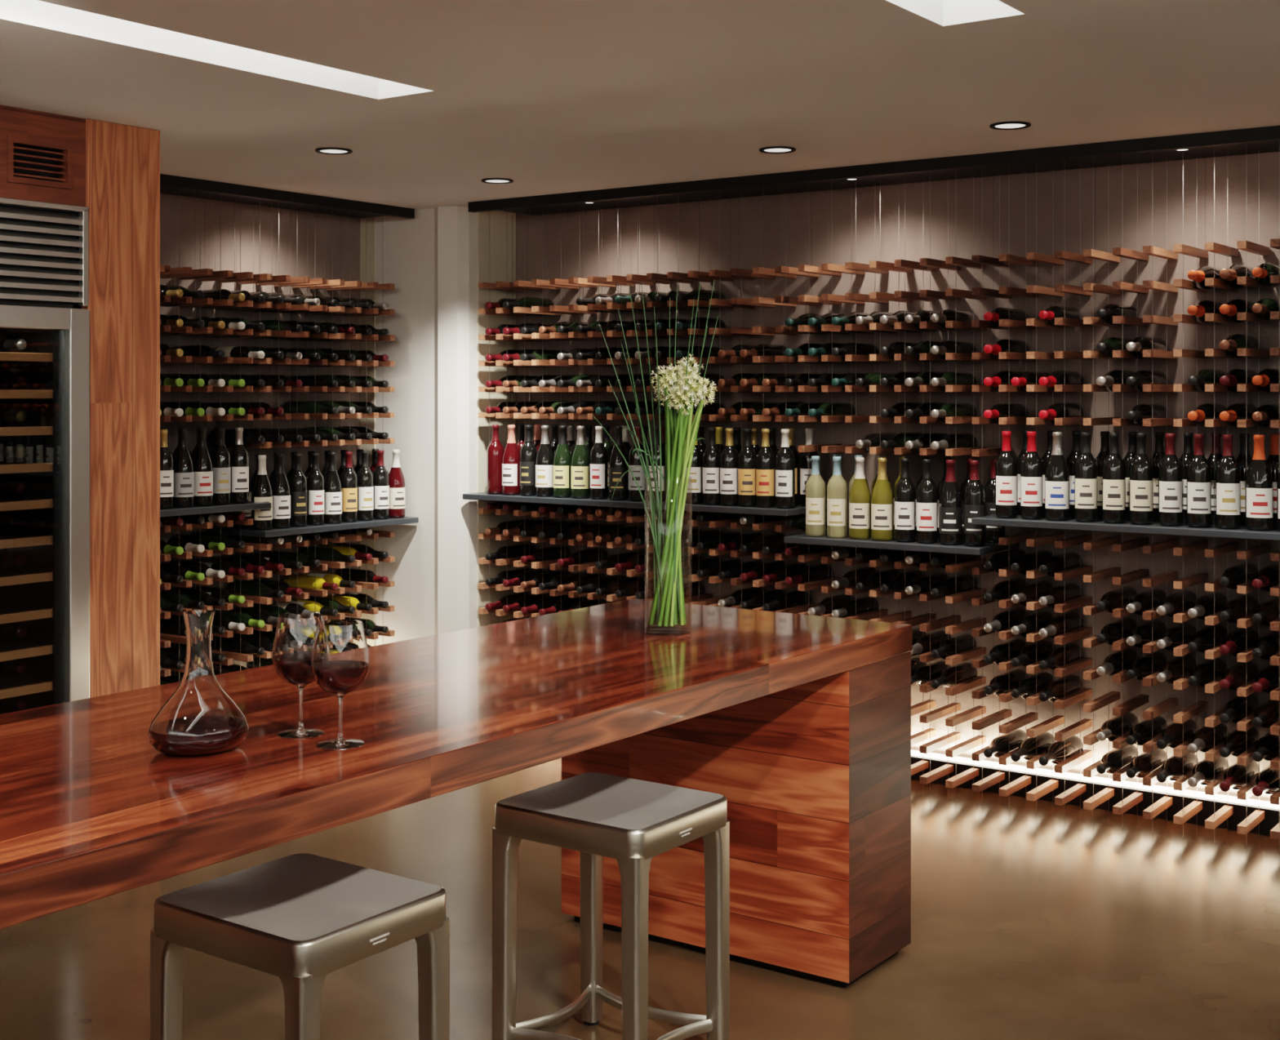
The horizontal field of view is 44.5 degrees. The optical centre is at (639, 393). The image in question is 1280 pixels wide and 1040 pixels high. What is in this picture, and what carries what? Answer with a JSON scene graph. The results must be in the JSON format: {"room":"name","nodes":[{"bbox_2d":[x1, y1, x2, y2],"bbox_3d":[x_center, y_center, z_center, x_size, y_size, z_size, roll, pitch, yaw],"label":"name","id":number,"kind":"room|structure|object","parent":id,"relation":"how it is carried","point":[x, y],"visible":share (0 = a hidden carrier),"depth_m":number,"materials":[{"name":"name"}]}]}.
{"room":"wine cellar","nodes":[
{"label":"wine cellar","id":0,"kind":"room"},
{"bbox_2d":[160,193,359,671],"bbox_3d":[-3.658,0.350,4.851,0.150,2.500,8.350,0,0,35],"label":"wall","id":1,"kind":"structure","parent":0,"point":[311,233],"depth_m":7.34,"materials":[{"name":"concrete"}]},
{"bbox_2d":[160,173,414,218],"bbox_3d":[-1.879,-0.877,6.868,0.395,0.045,2.180,0,0,35],"label":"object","id":2,"kind":"structure","parent":1,"relation":"attached to","point":[169,184],"depth_m":7.03,"materials":[{"name":"black metal"}]},
{"bbox_2d":[360,205,515,646],"bbox_3d":[-1.021,0.350,7.834,0.678,2.500,0.430,0,0,35],"label":"wall","id":3,"kind":"structure","parent":0,"point":[436,260],"depth_m":7.62,"materials":[{"name":"paint"}]},
{"bbox_2d":[0,0,1279,213],"bbox_3d":[-0.330,-0.950,2.569,8.220,0.100,8.500,0,0,35],"label":"ceiling","id":4,"kind":"structure","parent":0,"point":[431,100],"depth_m":4.51,"materials":[{"name":"paint"}]},
{"bbox_2d":[315,147,352,155],"bbox_3d":[-1.133,-0.896,5.783,0.136,0.007,0.136,0,0,35],"label":"recessed light","id":5,"kind":"object","parent":4,"relation":"in","point":[335,151],"visible":1,"depth_m":5.78,"materials":[{"name":"black metal"}]},
{"bbox_2d":[481,177,513,183],"bbox_3d":[-0.602,-0.896,6.596,0.136,0.007,0.136,0,0,35],"label":"recessed light","id":6,"kind":"object","parent":4,"relation":"in","point":[492,180],"visible":1,"depth_m":6.58,"materials":[{"name":"black metal"}]},
{"bbox_2d":[759,146,795,153],"bbox_3d":[0.506,-0.896,5.756,0.136,0.007,0.136,0,0,35],"label":"recessed light","id":7,"kind":"object","parent":4,"relation":"in","point":[777,149],"visible":1,"depth_m":5.75,"materials":[{"name":"black metal"}]},
{"bbox_2d":[989,121,1031,129],"bbox_3d":[1.239,-0.896,5.233,0.136,0.007,0.136,0,0,35],"label":"recessed light","id":8,"kind":"object","parent":4,"relation":"in","point":[1005,125],"visible":1,"depth_m":5.22,"materials":[{"name":"black metal"}]},
{"bbox_2d":[0,758,1279,1039],"bbox_3d":[-0.330,1.650,2.569,8.220,0.100,8.500,0,0,35],"label":"floor","id":9,"kind":"structure","parent":0,"point":[1026,924],"depth_m":4.44,"materials":[{"name":"concrete"}]},
{"bbox_2d":[0,197,89,714],"bbox_3d":[-2.314,0.496,4.909,0.732,2.208,0.915,0,0,35],"label":"wine refrigerator","id":10,"kind":"object","parent":9,"relation":"on","point":[45,329],"visible":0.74,"depth_m":5.05,"materials":[{"name":"silver metal"}]},
{"bbox_2d":[0,105,159,697],"bbox_3d":[-3.727,0.350,3.518,1.275,2.499,5.400,0,0,35],"label":"tall cabinet","id":11,"kind":"object","parent":9,"relation":"on","point":[112,170],"visible":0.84,"depth_m":5.21,"materials":[{"name":"brown wood"}]},
{"bbox_2d":[160,188,418,681],"bbox_3d":[-1.863,0.359,6.877,0.400,2.482,2.135,0,0,35],"label":"wine rack","id":12,"kind":"object","parent":9,"relation":"on","point":[226,527],"visible":0.34,"depth_m":7.04,"materials":[{"name":"brown wood"}]},
{"bbox_2d":[160,426,248,509],"bbox_3d":[-2.102,0.314,6.486,0.246,0.330,1.102,0,0,35],"label":"wine bottles","id":13,"kind":"object","parent":12,"relation":"on","point":[201,477],"visible":0.38,"depth_m":6.65,"materials":[{"name":"black glass"}]},
{"bbox_2d":[160,501,271,516],"bbox_3d":[-2.132,0.483,6.499,0.400,0.046,1.205,0,0,35],"label":"display shelf","id":14,"kind":"object","parent":12,"relation":"attached to","point":[250,505],"depth_m":6.64,"materials":[{"name":"grey metal"}]},
{"bbox_2d":[205,516,418,537],"bbox_3d":[-1.523,0.608,7.354,0.400,0.046,0.965,0,0,35],"label":"display shelf","id":15,"kind":"object","parent":12,"relation":"attached to","point":[247,531],"depth_m":7.09,"materials":[{"name":"grey metal"}]},
{"bbox_2d":[232,448,405,529],"bbox_3d":[-1.494,0.439,7.340,0.246,0.330,0.946,0,0,35],"label":"wine bottles","id":16,"kind":"object","parent":12,"relation":"on","point":[330,495],"visible":0.93,"depth_m":7.25,"materials":[{"name":"black glass"}]},
{"bbox_2d":[150,853,449,1039],"bbox_3d":[-0.653,1.282,3.018,0.430,0.635,0.390,0,0,35],"label":"bar stool","id":17,"kind":"object","parent":9,"relation":"on","point":[300,919],"visible":1,"depth_m":2.97,"materials":[{"name":"silver metal"}]},
{"bbox_2d":[0,598,912,987],"bbox_3d":[-0.622,1.131,3.361,0.985,0.938,3.450,0,0,35],"label":"bar table","id":18,"kind":"object","parent":9,"relation":"on","point":[802,722],"visible":0.91,"depth_m":3.73,"materials":[{"name":"brown wood"}]},
{"bbox_2d":[147,609,248,755],"bbox_3d":[-0.821,0.534,2.907,0.180,0.255,0.180,0,0,35],"label":"decanter","id":19,"kind":"object","parent":18,"relation":"on","point":[199,718],"visible":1,"depth_m":2.86,"materials":[{"name":"clear glass"}]},
{"bbox_2d":[271,612,324,738],"bbox_3d":[-0.659,0.546,3.037,0.109,0.230,0.109,0,0,35],"label":"wine glass","id":20,"kind":"object","parent":18,"relation":"on","point":[295,635],"visible":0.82,"depth_m":3.00,"materials":[{"name":"clear glass"}]},
{"bbox_2d":[311,619,369,750],"bbox_3d":[-0.565,0.546,2.945,0.109,0.230,0.109,0,0,35],"label":"wine glass","id":21,"kind":"object","parent":18,"relation":"on","point":[340,659],"visible":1,"depth_m":2.91,"materials":[{"name":"clear glass"}]},
{"bbox_2d":[593,281,718,634],"bbox_3d":[0.042,0.174,4.336,0.352,0.975,0.182,0,0,4],"label":"flower vase","id":22,"kind":"object","parent":18,"relation":"on","point":[668,607],"visible":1,"depth_m":4.32,"materials":[{"name":"clear glass"}]},
{"bbox_2d":[492,772,729,1039],"bbox_3d":[-0.067,1.282,3.720,0.430,0.635,0.390,0,0,35],"label":"bar stool","id":23,"kind":"object","parent":9,"relation":"on","point":[629,821],"visible":1,"depth_m":3.68,"materials":[{"name":"silver metal"}]},
{"bbox_2d":[515,151,1279,801],"bbox_3d":[2.095,0.350,5.968,8.220,2.500,0.150,0,0,35],"label":"wall","id":24,"kind":"structure","parent":0,"point":[1115,187],"depth_m":6.38,"materials":[{"name":"wood"}]},
{"bbox_2d":[582,201,595,204],"bbox_3d":[-0.229,-0.871,7.066,0.060,0.022,0.060,0,0,35],"label":"spotlight","id":25,"kind":"object","parent":24,"relation":"attached to","point":[592,202],"visible":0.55,"depth_m":7.08,"materials":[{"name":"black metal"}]},
{"bbox_2d":[845,177,859,180],"bbox_3d":[0.854,-0.871,6.294,0.060,0.022,0.060,0,0,35],"label":"spotlight","id":26,"kind":"object","parent":24,"relation":"attached to","point":[857,179],"visible":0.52,"depth_m":6.29,"materials":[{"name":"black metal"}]},
{"bbox_2d":[462,140,1279,852],"bbox_3d":[1.966,0.359,5.710,6.630,2.482,0.400,0,0,35],"label":"wine rack","id":27,"kind":"object","parent":24,"relation":"attached to","point":[1032,539],"visible":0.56,"depth_m":6.09,"materials":[{"name":"brown wood"}]},
{"bbox_2d":[462,492,826,515],"bbox_3d":[-0.008,0.483,7.114,1.785,0.046,0.395,0,0,35],"label":"display shelf","id":28,"kind":"object","parent":27,"relation":"attached to","point":[798,509],"depth_m":6.93,"materials":[{"name":"grey metal"}]},
{"bbox_2d":[486,423,818,508],"bbox_3d":[0.015,0.314,7.068,1.698,0.330,0.256,0,0,35],"label":"wine bottles","id":29,"kind":"object","parent":27,"relation":"on","point":[767,476],"visible":0.81,"depth_m":6.97,"materials":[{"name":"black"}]},
{"bbox_2d":[783,526,1019,555],"bbox_3d":[1.057,0.593,6.355,0.860,0.046,0.395,0,0,35],"label":"display shelf","id":30,"kind":"object","parent":27,"relation":"attached to","point":[988,548],"depth_m":6.17,"materials":[{"name":"grey metal"}]},
{"bbox_2d":[805,454,1004,546],"bbox_3d":[1.063,0.424,6.321,0.792,0.330,0.256,0,0,35],"label":"wine bottles","id":31,"kind":"object","parent":27,"relation":"on","point":[929,513],"visible":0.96,"depth_m":6.22,"materials":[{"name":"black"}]},
{"bbox_2d":[971,514,1279,540],"bbox_3d":[3.021,0.478,4.954,4.035,0.046,0.395,0,0,35],"label":"display shelf","id":32,"kind":"object","parent":27,"relation":"attached to","point":[1242,532],"depth_m":5.63,"materials":[{"name":"grey metal"}]},
{"bbox_2d":[995,430,1279,531],"bbox_3d":[2.474,0.309,5.320,2.592,0.330,0.266,0,0,35],"label":"wine bottles","id":33,"kind":"object","parent":27,"relation":"on","point":[1108,487],"visible":0.99,"depth_m":5.70,"materials":[{"name":"black glass"}]},
{"bbox_2d":[468,125,1279,215],"bbox_3d":[2.232,-0.877,5.480,7.130,0.045,0.475,0,0,35],"label":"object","id":34,"kind":"structure","parent":24,"relation":"attached to","point":[1265,139],"depth_m":6.17,"materials":[{"name":"black metal"}]},
{"bbox_2d":[911,755,1279,835],"bbox_3d":[2.306,1.552,5.678,7.240,0.095,0.073,0,0,35],"label":"wine rack","id":35,"kind":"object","parent":24,"relation":"attached to","point":[1241,811],"depth_m":5.98,"materials":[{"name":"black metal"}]},
{"bbox_2d":[911,750,1279,808],"bbox_3d":[2.308,1.496,5.672,7.230,0.018,0.015,0,0,35],"label":"strip light","id":36,"kind":"object","parent":24,"relation":"attached to","point":[1015,767],"visible":0.33,"depth_m":6.04,"materials":[{"name":"white plastic"}]},
{"bbox_2d":[1173,148,1191,151],"bbox_3d":[1.920,-0.871,5.534,0.060,0.022,0.060,0,0,35],"label":"spotlight","id":37,"kind":"object","parent":24,"relation":"attached to","point":[1186,149],"visible":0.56,"depth_m":5.54,"materials":[{"name":"black metal"}]}
]}

